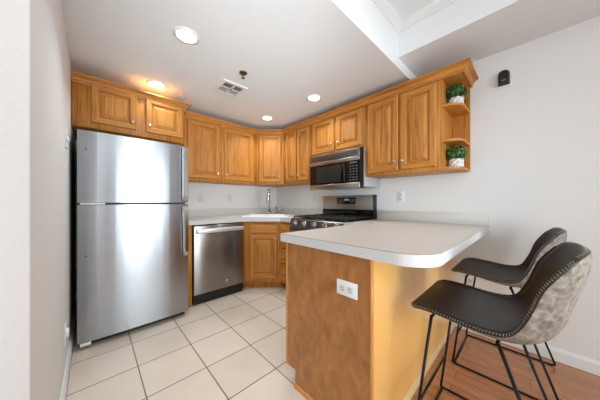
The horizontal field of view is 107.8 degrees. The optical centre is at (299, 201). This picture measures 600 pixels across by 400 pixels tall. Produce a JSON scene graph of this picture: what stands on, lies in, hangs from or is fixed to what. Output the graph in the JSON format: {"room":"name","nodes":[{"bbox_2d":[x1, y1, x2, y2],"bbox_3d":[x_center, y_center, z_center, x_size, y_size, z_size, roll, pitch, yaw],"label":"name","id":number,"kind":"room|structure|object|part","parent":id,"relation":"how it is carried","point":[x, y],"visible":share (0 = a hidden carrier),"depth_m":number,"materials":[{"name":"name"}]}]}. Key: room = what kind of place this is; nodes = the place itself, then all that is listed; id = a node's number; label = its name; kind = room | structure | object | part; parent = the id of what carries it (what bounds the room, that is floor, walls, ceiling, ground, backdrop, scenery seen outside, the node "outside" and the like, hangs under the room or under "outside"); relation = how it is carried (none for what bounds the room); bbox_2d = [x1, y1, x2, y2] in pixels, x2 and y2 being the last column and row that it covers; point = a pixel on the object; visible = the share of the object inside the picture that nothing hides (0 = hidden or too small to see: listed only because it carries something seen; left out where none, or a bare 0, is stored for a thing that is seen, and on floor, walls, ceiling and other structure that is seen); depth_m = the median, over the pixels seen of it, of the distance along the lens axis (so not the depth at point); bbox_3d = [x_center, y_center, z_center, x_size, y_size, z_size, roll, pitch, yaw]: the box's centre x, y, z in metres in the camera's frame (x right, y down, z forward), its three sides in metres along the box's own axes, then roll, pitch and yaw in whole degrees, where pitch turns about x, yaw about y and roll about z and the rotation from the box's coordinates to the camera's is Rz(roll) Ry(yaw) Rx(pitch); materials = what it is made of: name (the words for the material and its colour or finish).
{"room":"kitchen","nodes":[
{"label":"kitchen","id":0,"kind":"room"},
{"bbox_2d":[0,0,75,399],"bbox_3d":[-1.541,-0.240,1.330,0.160,2.700,2.150,0,0,-43],"label":"wall","id":1,"kind":"structure","parent":0,"point":[38,172],"depth_m":0.67,"materials":[{"name":"paint"}]},
{"bbox_2d":[64,321,68,345],"bbox_3d":[-1.421,0.795,1.333,0.020,0.120,0.080,0,0,-43],"label":"cable plate","id":2,"kind":"object","parent":1,"relation":"attached to","point":[66,330],"visible":1,"depth_m":1.31,"materials":[{"name":"white plastic"}]},
{"bbox_3d":[-1.426,0.795,1.329,0.005,0.120,0.080,0,0,-43],"label":"plate","id":3,"kind":"part","parent":2,"relation":"part of","materials":[{"name":"white plastic"}]},
{"bbox_2d":[65,128,69,148],"bbox_3d":[-1.480,-0.400,1.394,0.016,0.116,0.090,0,0,-43],"label":"light switch","id":4,"kind":"object","parent":1,"relation":"attached to","point":[67,139],"visible":1,"depth_m":1.36,"materials":[{"name":"white plastic"}]},
{"bbox_3d":[-1.484,-0.400,1.390,0.005,0.116,0.090,0,0,-43],"label":"plate","id":5,"kind":"part","parent":4,"relation":"part of","materials":[{"name":"white plastic"}]},
{"bbox_2d":[60,305,76,399],"bbox_3d":[-1.478,1.065,1.389,0.014,0.090,2.150,0,0,-43],"label":"baseboard","id":6,"kind":"structure","parent":1,"relation":"attached to","point":[70,348],"depth_m":1.43,"materials":[{"name":"white paint"}]},
{"bbox_2d":[76,140,275,304],"bbox_3d":[-1.354,-0.240,3.056,2.685,2.700,0.100,0,0,-43],"label":"wall","id":7,"kind":"structure","parent":0,"point":[215,195],"depth_m":3.22,"materials":[{"name":"paint"}]},
{"bbox_2d":[71,70,190,145],"bbox_3d":[-1.676,-0.814,2.225,0.869,0.408,0.660,0,0,-43],"label":"upper cabinet","id":8,"kind":"object","parent":7,"relation":"attached to","point":[100,105],"visible":0.98,"depth_m":1.94,"materials":[{"name":"brown wood"}]},
{"bbox_3d":[-1.603,-0.817,1.895,0.302,0.323,0.021,0,0,-43],"label":"door","id":9,"kind":"part","parent":8,"relation":"part of","materials":[{"name":"brown wood"}]},
{"bbox_3d":[-1.562,-0.985,2.104,0.869,0.066,0.328,0,0,-43],"label":"crown","id":10,"kind":"part","parent":8,"relation":"part of","materials":[{"name":"brown wood"}]},
{"bbox_3d":[-1.328,-0.817,2.156,0.317,0.323,0.021,0,0,-43],"label":"door","id":11,"kind":"part","parent":8,"relation":"part of","materials":[{"name":"brown wood"}]},
{"bbox_2d":[198,194,203,201],"bbox_3d":[-1.350,-0.055,2.985,0.072,0.116,0.008,0,0,-43],"label":"wall outlet","id":12,"kind":"object","parent":7,"relation":"attached to","point":[200,196],"visible":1,"depth_m":2.98,"materials":[{"name":"white plastic"}]},
{"bbox_2d":[181,118,220,183],"bbox_3d":[-1.282,-0.640,2.794,0.448,0.760,0.375,0,0,-43],"label":"upper cabinet","id":13,"kind":"object","parent":7,"relation":"attached to","point":[202,140],"visible":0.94,"depth_m":2.67,"materials":[{"name":"brown wood"}]},
{"bbox_2d":[228,194,231,201],"bbox_3d":[-1.045,-0.060,3.273,0.072,0.116,0.008,0,0,-43],"label":"wall outlet","id":14,"kind":"object","parent":7,"relation":"attached to","point":[229,195],"visible":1,"depth_m":3.27,"materials":[{"name":"white plastic"}]},
{"bbox_2d":[212,127,256,185],"bbox_3d":[-0.924,-0.640,3.133,0.533,0.760,0.375,0,0,-43],"label":"upper cabinet","id":15,"kind":"object","parent":7,"relation":"attached to","point":[238,148],"visible":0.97,"depth_m":3.00,"materials":[{"name":"brown wood"}]},
{"bbox_3d":[-0.833,-0.632,3.010,0.440,0.685,0.021,0,0,-43],"label":"door","id":16,"kind":"part","parent":15,"relation":"part of","materials":[{"name":"brown wood"}]},
{"bbox_2d":[188,207,322,216],"bbox_3d":[-0.633,0.145,2.892,1.658,0.102,1.125,0,0,-43],"label":"backsplash","id":17,"kind":"structure","parent":7,"relation":"attached to","point":[221,211],"depth_m":3.29,"materials":[{"name":"laminate"}]},
{"bbox_2d":[246,135,298,186],"bbox_3d":[-0.429,-0.640,3.442,0.607,0.760,0.607,0,0,-43],"label":"upper cabinet","id":18,"kind":"object","parent":7,"relation":"attached to","point":[270,148],"visible":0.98,"depth_m":3.19,"materials":[{"name":"brown wood"}]},
{"bbox_3d":[-0.439,-0.632,3.198,0.331,0.685,0.021,0,0,2],"label":"door","id":19,"kind":"part","parent":18,"relation":"part of","materials":[{"name":"brown wood"}]},
{"bbox_2d":[184,57,478,134],"bbox_3d":[0.193,-1.015,2.502,2.916,0.066,1.024,0,0,20],"label":"crown molding","id":20,"kind":"structure","parent":18,"relation":"attached to","point":[466,66],"depth_m":2.19,"materials":[{"name":"brown wood"}]},
{"bbox_2d":[62,0,416,129],"bbox_3d":[-1.376,-1.350,1.352,4.860,0.480,2.345,0,0,-43],"label":"ceiling","id":21,"kind":"structure","parent":0,"point":[343,52],"depth_m":1.63,"materials":[{"name":"paint"}]},
{"bbox_2d":[146,80,165,88],"bbox_3d":[-1.353,-1.107,2.065,0.160,0.006,0.160,0,0,-43],"label":"recessed light","id":22,"kind":"object","parent":21,"relation":"in","point":[153,83],"visible":1,"depth_m":2.06,"materials":[{"name":"white"}]},
{"bbox_2d":[173,26,199,44],"bbox_3d":[-0.756,-1.107,1.460,0.160,0.006,0.160,0,0,-43],"label":"recessed light","id":23,"kind":"object","parent":21,"relation":"in","point":[186,35],"visible":1,"depth_m":1.45,"materials":[{"name":"white paint"}]},
{"bbox_2d":[213,79,247,97],"bbox_3d":[-0.681,-1.106,2.141,0.245,0.008,0.246,0,0,-43],"label":"ceiling vent","id":24,"kind":"object","parent":21,"relation":"in","point":[227,87],"visible":1,"depth_m":2.13,"materials":[{"name":"white metal"}]},
{"bbox_2d":[239,71,246,78],"bbox_3d":[-0.488,-1.086,1.879,0.068,0.046,0.068,0,0,-43],"label":"sprinkler","id":25,"kind":"object","parent":21,"relation":"attached to","point":[243,73],"visible":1,"depth_m":1.87,"materials":[{"name":"gold metal"}]},
{"bbox_2d":[261,116,272,119],"bbox_3d":[-0.434,-1.107,2.887,0.160,0.006,0.160,0,0,-43],"label":"recessed light","id":26,"kind":"object","parent":21,"relation":"in","point":[262,117],"visible":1,"depth_m":2.88,"materials":[{"name":"white"}]},
{"bbox_2d":[306,94,320,101],"bbox_3d":[0.149,-1.107,2.330,0.160,0.006,0.160,0,0,-43],"label":"recessed light","id":27,"kind":"object","parent":21,"relation":"in","point":[314,97],"visible":1,"depth_m":2.32,"materials":[{"name":"white"}]},
{"bbox_2d":[66,286,599,399],"bbox_3d":[0.259,1.160,-0.375,5.060,0.100,7.300,0,0,-43],"label":"floor","id":28,"kind":"structure","parent":0,"point":[232,346],"depth_m":1.48,"materials":[{"name":"beige tile"}]},
{"bbox_2d":[77,129,188,347],"bbox_3d":[-1.601,0.285,2.121,0.760,1.650,0.798,0,0,-43],"label":"refrigerator","id":29,"kind":"object","parent":28,"relation":"on","point":[133,193],"visible":1,"depth_m":1.81,"materials":[{"name":"grey metal"}]},
{"bbox_3d":[-1.384,0.538,1.891,0.760,1.033,0.070,0,0,-43],"label":"door","id":30,"kind":"part","parent":29,"relation":"part of","materials":[{"name":"silver metal"}]},
{"bbox_3d":[-1.384,-0.267,1.891,0.760,0.543,0.070,0,0,-43],"label":"freezer door","id":31,"kind":"part","parent":29,"relation":"part of","materials":[{"name":"silver metal"}]},
{"bbox_3d":[-1.092,0.275,2.087,0.052,0.470,0.048,0,0,-43],"label":"handle","id":32,"kind":"part","parent":29,"relation":"part of","materials":[{"name":"silver metal"}]},
{"bbox_3d":[-1.091,-0.269,2.088,0.050,0.507,0.048,0,0,-43],"label":"handle","id":33,"kind":"part","parent":29,"relation":"part of","materials":[{"name":"silver metal"}]},
{"bbox_2d":[188,225,191,307],"bbox_3d":[-1.375,0.680,2.526,0.047,0.860,0.620,0,0,-43],"label":"end panel","id":34,"kind":"object","parent":28,"relation":"on","point":[190,226],"visible":0.24,"depth_m":2.31,"materials":[{"name":"brown wood"}]},
{"bbox_2d":[191,222,243,304],"bbox_3d":[-1.106,0.677,2.717,0.590,0.845,0.653,0,0,-43],"label":"dishwasher","id":35,"kind":"object","parent":28,"relation":"on","point":[217,249],"visible":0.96,"depth_m":2.48,"materials":[{"name":"silver metal"}]},
{"bbox_3d":[-0.927,1.051,2.528,0.580,0.098,0.004,0,0,-43],"label":"kick plate","id":36,"kind":"part","parent":35,"relation":"part of","materials":[{"name":"black plastic"}]},
{"bbox_3d":[-0.894,0.315,2.494,0.540,0.046,0.038,0,0,-43],"label":"handle","id":37,"kind":"part","parent":35,"relation":"part of","materials":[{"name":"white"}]},
{"bbox_2d":[242,221,284,287],"bbox_3d":[-0.467,0.680,3.190,0.972,0.860,0.905,0,0,-43],"label":"base cabinet","id":38,"kind":"object","parent":28,"relation":"on","point":[262,247],"visible":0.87,"depth_m":2.76,"materials":[{"name":"brown wood"}]},
{"bbox_2d":[188,207,322,224],"bbox_3d":[-0.633,0.169,2.892,1.658,0.150,1.125,0,0,-43],"label":"countertop","id":39,"kind":"structure","parent":38,"relation":"on","point":[221,215],"depth_m":3.00,"materials":[{"name":"laminate"}]},
{"bbox_2d":[240,214,290,216],"bbox_3d":[-0.470,0.276,3.100,0.650,0.188,0.490,0,0,2],"label":"sink","id":40,"kind":"object","parent":39,"relation":"in","point":[246,215],"visible":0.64,"depth_m":3.18,"materials":[{"name":"white ceramic"}]},
{"bbox_2d":[248,215,283,215],"bbox_3d":[-0.471,0.280,3.071,0.524,0.180,0.354,0,0,2],"label":"basin","id":41,"kind":"object","parent":40,"relation":"in","point":[248,215],"depth_m":3.24,"materials":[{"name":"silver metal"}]},
{"bbox_2d":[266,189,273,213],"bbox_3d":[-0.466,-0.007,3.260,0.102,0.377,0.159,0,0,28],"label":"faucet","id":42,"kind":"object","parent":39,"relation":"on","point":[268,190],"visible":0.94,"depth_m":3.29,"materials":[{"name":"silver metal"}]},
{"bbox_3d":[-0.466,-0.032,3.250,0.025,0.327,0.134,0,0,2],"label":"spout","id":43,"kind":"part","parent":42,"relation":"part of","materials":[{"name":"silver metal"}]},
{"bbox_3d":[-0.460,0.332,2.769,0.345,0.127,0.020,0,0,0],"label":"false drawer","id":44,"kind":"part","parent":38,"relation":"part of","materials":[{"name":"brown wood"}]},
{"bbox_3d":[-0.460,0.690,2.769,0.345,0.550,0.021,0,0,0],"label":"door","id":45,"kind":"part","parent":38,"relation":"part of","materials":[{"name":"brown wood"}]},
{"bbox_2d":[280,222,292,287],"bbox_3d":[0.030,0.680,2.891,0.662,0.860,0.209,0,0,-43],"label":"base cabinet","id":46,"kind":"object","parent":28,"relation":"on","point":[284,226],"visible":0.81,"depth_m":2.69,"materials":[{"name":"brown wood"}]},
{"bbox_3d":[-0.184,0.870,2.687,0.020,0.190,0.175,0,0,-43],"label":"drawer","id":47,"kind":"part","parent":46,"relation":"part of","materials":[{"name":"brown wood"}]},
{"bbox_3d":[-0.184,0.670,2.687,0.020,0.170,0.175,0,0,-43],"label":"drawer","id":48,"kind":"part","parent":46,"relation":"part of","materials":[{"name":"brown wood"}]},
{"bbox_3d":[-0.184,0.490,2.687,0.020,0.150,0.175,0,0,-43],"label":"drawer","id":49,"kind":"part","parent":46,"relation":"part of","materials":[{"name":"brown wood"}]},
{"bbox_3d":[-0.184,0.332,2.687,0.020,0.127,0.175,0,0,-43],"label":"drawer","id":50,"kind":"part","parent":46,"relation":"part of","materials":[{"name":"brown wood"}]},
{"bbox_2d":[290,195,376,231],"bbox_3d":[0.354,0.514,2.519,0.712,1.192,0.761,0,0,-43],"label":"gas range","id":51,"kind":"object","parent":28,"relation":"on","point":[337,210],"visible":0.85,"depth_m":2.53,"materials":[{"name":"silver metal"}]},
{"bbox_3d":[0.162,0.251,2.338,0.070,0.118,0.761,0,0,-43],"label":"control panel","id":52,"kind":"part","parent":51,"relation":"part of","materials":[{"name":"silver metal"}]},
{"bbox_2d":[292,217,374,222],"bbox_3d":[0.369,0.199,2.534,0.580,0.022,0.761,0,0,-43],"label":"cooktop","id":53,"kind":"object","parent":51,"relation":"in","point":[298,219],"depth_m":2.32,"materials":[{"name":"black metal"}]},
{"bbox_3d":[0.574,-0.015,2.733,0.004,0.080,0.280,0,0,-43],"label":"display panel","id":54,"kind":"part","parent":51,"relation":"part of","materials":[{"name":"black glass"}]},
{"bbox_2d":[286,242,454,399],"bbox_3d":[0.601,0.679,1.712,1.484,0.862,0.730,0,0,-43],"label":"base cabinet","id":55,"kind":"object","parent":28,"relation":"on","point":[371,346],"visible":0.74,"depth_m":1.15,"materials":[{"name":"brown wood"}]},
{"bbox_3d":[0.139,1.099,1.130,0.012,0.022,0.500,0,0,-43],"label":"shoe molding","id":56,"kind":"part","parent":55,"relation":"part of","materials":[{"name":"brown wood"}]},
{"bbox_3d":[0.123,0.679,1.167,0.016,0.862,0.565,0,0,-43],"label":"panel","id":57,"kind":"part","parent":55,"relation":"part of","materials":[{"name":"brown wood"}]},
{"bbox_2d":[337,278,357,299],"bbox_3d":[0.223,0.415,1.044,0.008,0.072,0.116,0,0,-43],"label":"wall outlet","id":58,"kind":"object","parent":55,"relation":"attached to","point":[345,288],"visible":1,"depth_m":1.04,"materials":[{"name":"white plastic"}]},
{"bbox_2d":[340,284,345,291],"bbox_3d":[0.206,0.415,1.057,0.003,0.032,0.032,0,0,-43],"label":"receptacle","id":59,"kind":"object","parent":58,"relation":"attached to","point":[342,286],"depth_m":1.06,"materials":[{"name":"white plastic"}]},
{"bbox_2d":[347,286,352,294],"bbox_3d":[0.235,0.415,1.027,0.003,0.032,0.032,0,0,-43],"label":"receptacle","id":60,"kind":"object","parent":58,"relation":"attached to","point":[349,288],"depth_m":1.03,"materials":[{"name":"white plastic"}]},
{"bbox_2d":[280,210,488,267],"bbox_3d":[0.672,0.169,1.623,1.508,0.150,0.963,0,0,-43],"label":"countertop","id":61,"kind":"structure","parent":55,"relation":"on","point":[417,239],"depth_m":1.24,"materials":[{"name":"laminate"}]},
{"bbox_3d":[0.844,0.679,1.471,1.464,0.862,0.022,0,0,-43],"label":"panel","id":62,"kind":"part","parent":55,"relation":"part of","materials":[{"name":"yellow paint"}]},
{"bbox_3d":[0.851,1.093,1.454,1.451,0.034,0.012,0,0,-43],"label":"molding","id":63,"kind":"part","parent":55,"relation":"part of","materials":[{"name":"brown"}]},
{"bbox_2d":[411,241,592,399],"bbox_3d":[0.849,0.635,0.973,0.486,0.950,0.535,0,0,-43],"label":"bar stool","id":64,"kind":"object","parent":28,"relation":"on","point":[537,313],"visible":1,"depth_m":0.92,"materials":[{"name":"brown leather"}]},
{"bbox_3d":[0.681,0.801,0.825,0.024,0.619,0.494,0,0,-43],"label":"sled leg","id":65,"kind":"part","parent":64,"relation":"part of","materials":[{"name":"black metal"}]},
{"bbox_3d":[1.005,0.801,1.132,0.024,0.619,0.494,0,0,-43],"label":"sled leg","id":66,"kind":"part","parent":64,"relation":"part of","materials":[{"name":"black metal"}]},
{"bbox_2d":[451,227,566,399],"bbox_3d":[1.390,0.635,1.485,0.486,0.950,0.535,0,0,-43],"label":"bar stool","id":67,"kind":"object","parent":28,"relation":"on","point":[503,274],"visible":0.8,"depth_m":1.48,"materials":[{"name":"black leather"}]},
{"bbox_3d":[1.222,0.801,1.337,0.024,0.619,0.494,0,0,-43],"label":"sled leg","id":68,"kind":"part","parent":67,"relation":"part of","materials":[{"name":"black metal"}]},
{"bbox_3d":[1.546,0.801,1.644,0.024,0.619,0.494,0,0,-43],"label":"sled leg","id":69,"kind":"part","parent":67,"relation":"part of","materials":[{"name":"black metal"}]},
{"bbox_2d":[391,0,432,17],"bbox_3d":[1.065,-1.520,-1.226,4.860,0.140,4.755,0,0,-43],"label":"ceiling","id":70,"kind":"structure","parent":0,"point":[404,7],"depth_m":1.61,"materials":[{"name":"paint"}]},
{"bbox_2d":[372,0,457,32],"bbox_3d":[0.874,-1.423,-1.407,4.335,0.055,4.755,0,0,-43],"label":"trim","id":71,"kind":"structure","parent":70,"relation":"attached to","point":[386,7],"depth_m":1.64,"materials":[{"name":"white paint"}]},
{"bbox_2d":[276,16,599,360],"bbox_3d":[2.094,-0.240,1.294,0.100,2.700,7.200,0,0,-43],"label":"wall","id":72,"kind":"structure","parent":0,"point":[535,140],"depth_m":1.62,"materials":[{"name":"paint"}]},
{"bbox_2d":[284,126,310,184],"bbox_3d":[0.052,-0.640,3.103,0.375,0.760,0.543,0,0,-43],"label":"upper cabinet","id":73,"kind":"object","parent":72,"relation":"attached to","point":[297,144],"visible":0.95,"depth_m":2.96,"materials":[{"name":"brown wood"}]},
{"bbox_3d":[-0.132,-0.632,3.075,0.021,0.685,0.217,0,0,-43],"label":"door","id":74,"kind":"part","parent":73,"relation":"part of","materials":[{"name":"brown wood"}]},
{"bbox_3d":[0.037,-0.632,2.897,0.021,0.685,0.213,0,0,-43],"label":"door","id":75,"kind":"part","parent":73,"relation":"part of","materials":[{"name":"brown wood"}]},
{"bbox_2d":[311,106,365,156],"bbox_3d":[0.507,-0.792,2.621,0.375,0.455,0.778,0,0,-43],"label":"upper cabinet","id":76,"kind":"object","parent":72,"relation":"attached to","point":[346,131],"visible":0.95,"depth_m":2.46,"materials":[{"name":"brown wood"}]},
{"bbox_3d":[0.274,-0.782,2.647,0.021,0.385,0.343,0,0,-43],"label":"door","id":77,"kind":"part","parent":76,"relation":"part of","materials":[{"name":"brown wood"}]},
{"bbox_2d":[310,147,379,190],"bbox_3d":[0.509,-0.353,2.592,0.400,0.418,0.729,0,0,-43],"label":"microwave","id":78,"kind":"object","parent":76,"relation":"attached to","point":[345,169],"visible":0.98,"depth_m":2.40,"materials":[{"name":"grey metal"}]},
{"bbox_3d":[0.319,-0.319,2.542,0.021,0.233,0.537,0,0,-43],"label":"door glass","id":79,"kind":"part","parent":78,"relation":"part of","materials":[{"name":"black glass"}]},
{"bbox_3d":[0.375,-0.308,2.485,0.034,0.328,0.701,0,0,-43],"label":"door","id":80,"kind":"part","parent":78,"relation":"part of","materials":[{"name":"black glass"}]},
{"bbox_3d":[0.474,-0.320,2.351,0.017,0.200,0.017,0,0,-43],"label":"handle","id":81,"kind":"part","parent":78,"relation":"part of","materials":[{"name":"black plastic"}]},
{"bbox_3d":[0.559,-0.319,2.288,0.021,0.233,0.158,0,0,-43],"label":"control panel","id":82,"kind":"part","parent":78,"relation":"part of","materials":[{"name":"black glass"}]},
{"bbox_3d":[0.388,-0.351,2.478,0.030,0.413,0.729,0,0,-43],"label":"frame","id":83,"kind":"part","parent":78,"relation":"part of","materials":[{"name":"black plastic"}]},
{"bbox_3d":[0.527,-0.782,2.379,0.021,0.385,0.330,0,0,-43],"label":"door","id":84,"kind":"part","parent":76,"relation":"part of","materials":[{"name":"brown wood"}]},
{"bbox_2d":[397,191,403,201],"bbox_3d":[1.062,-0.055,2.304,0.008,0.116,0.072,0,0,-43],"label":"wall outlet","id":85,"kind":"object","parent":72,"relation":"attached to","point":[400,194],"visible":1,"depth_m":2.30,"materials":[{"name":"white plastic"}]},
{"bbox_2d":[366,80,448,178],"bbox_3d":[1.004,-0.640,2.097,0.375,0.760,0.663,0,0,-43],"label":"upper cabinet","id":86,"kind":"object","parent":72,"relation":"attached to","point":[403,131],"visible":0.98,"depth_m":1.94,"materials":[{"name":"brown wood"}]},
{"bbox_3d":[0.790,-0.632,2.102,0.021,0.685,0.303,0,0,-43],"label":"door","id":87,"kind":"part","parent":86,"relation":"part of","materials":[{"name":"brown wood"}]},
{"bbox_3d":[1.006,-0.632,1.874,0.021,0.685,0.285,0,0,-43],"label":"door","id":88,"kind":"part","parent":86,"relation":"part of","materials":[{"name":"brown wood"}]},
{"bbox_2d":[377,210,487,225],"bbox_3d":[1.210,0.145,2.136,0.022,0.102,0.958,0,0,-43],"label":"backsplash","id":89,"kind":"structure","parent":72,"relation":"attached to","point":[481,219],"depth_m":2.04,"materials":[{"name":"laminate"}]},
{"bbox_2d":[441,72,469,172],"bbox_3d":[1.298,-0.640,1.820,0.328,0.760,0.140,0,0,-43],"label":"shelf unit","id":90,"kind":"object","parent":72,"relation":"attached to","point":[455,116],"visible":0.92,"depth_m":1.83,"materials":[{"name":"brown wood"}]},
{"bbox_3d":[1.254,-0.640,1.867,0.328,0.760,0.011,0,0,-43],"label":"panel","id":91,"kind":"part","parent":90,"relation":"part of","materials":[{"name":"brown wood"}]},
{"bbox_3d":[1.298,-1.000,1.811,0.316,0.040,0.126,0,0,-43],"label":"rail","id":92,"kind":"part","parent":90,"relation":"part of","materials":[{"name":"brown wood"}]},
{"bbox_3d":[1.299,-0.771,1.814,0.313,0.018,0.125,0,0,-43],"label":"shelf","id":93,"kind":"part","parent":90,"relation":"part of","materials":[{"name":"brown wood"}]},
{"bbox_3d":[1.299,-0.491,1.814,0.313,0.018,0.125,0,0,-43],"label":"shelf","id":94,"kind":"part","parent":90,"relation":"part of","materials":[{"name":"brown wood"}]},
{"bbox_3d":[1.299,-0.269,1.814,0.313,0.018,0.125,0,0,-43],"label":"shelf","id":95,"kind":"part","parent":90,"relation":"part of","materials":[{"name":"brown wood"}]},
{"bbox_2d":[446,145,467,166],"bbox_3d":[1.298,-0.374,1.813,0.204,0.191,0.155,0,0,-43],"label":"potted plant","id":96,"kind":"object","parent":90,"relation":"on","point":[455,155],"visible":0.95,"depth_m":1.77,"materials":[{"name":"green plant"}]},
{"bbox_3d":[1.297,-0.317,1.816,0.105,0.076,0.105,0,0,-43],"label":"pot","id":97,"kind":"part","parent":96,"relation":"part of","materials":[{"name":"white ceramic"}]},
{"bbox_2d":[446,84,467,102],"bbox_3d":[1.298,-0.876,1.813,0.204,0.191,0.155,0,0,-43],"label":"potted plant","id":98,"kind":"object","parent":90,"relation":"on","point":[456,93],"visible":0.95,"depth_m":1.77,"materials":[{"name":"green plant"}]},
{"bbox_3d":[1.297,-0.819,1.816,0.105,0.076,0.105,0,0,-43],"label":"pot","id":99,"kind":"part","parent":98,"relation":"part of","materials":[{"name":"white ceramic"}]},
{"bbox_3d":[1.418,-0.640,1.924,0.011,0.760,0.127,0,0,-43],"label":"panel","id":100,"kind":"part","parent":90,"relation":"part of","materials":[{"name":"brown wood"}]},
{"bbox_2d":[466,276,473,286],"bbox_3d":[1.462,0.700,1.881,0.008,0.116,0.072,0,0,-43],"label":"wall outlet","id":101,"kind":"object","parent":72,"relation":"attached to","point":[470,280],"visible":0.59,"depth_m":1.88,"materials":[{"name":"white plastic"}]},
{"bbox_2d":[496,69,511,88],"bbox_3d":[1.596,-0.975,1.713,0.046,0.138,0.092,0,0,-43],"label":"security camera","id":102,"kind":"object","parent":72,"relation":"attached to","point":[504,77],"visible":1,"depth_m":1.70,"materials":[{"name":"black plastic"}]},
{"bbox_2d":[455,323,599,375],"bbox_3d":[2.922,1.065,0.336,0.014,0.090,4.470,0,0,-43],"label":"baseboard","id":103,"kind":"structure","parent":72,"relation":"attached to","point":[590,365],"depth_m":1.50,"materials":[{"name":"white paint"}]},
{"bbox_2d":[398,0,599,76],"bbox_3d":[2.639,-1.323,0.264,0.525,0.255,4.755,0,0,-43],"label":"ceiling","id":104,"kind":"structure","parent":0,"point":[477,30],"depth_m":1.54,"materials":[{"name":"paint"}]}
]}

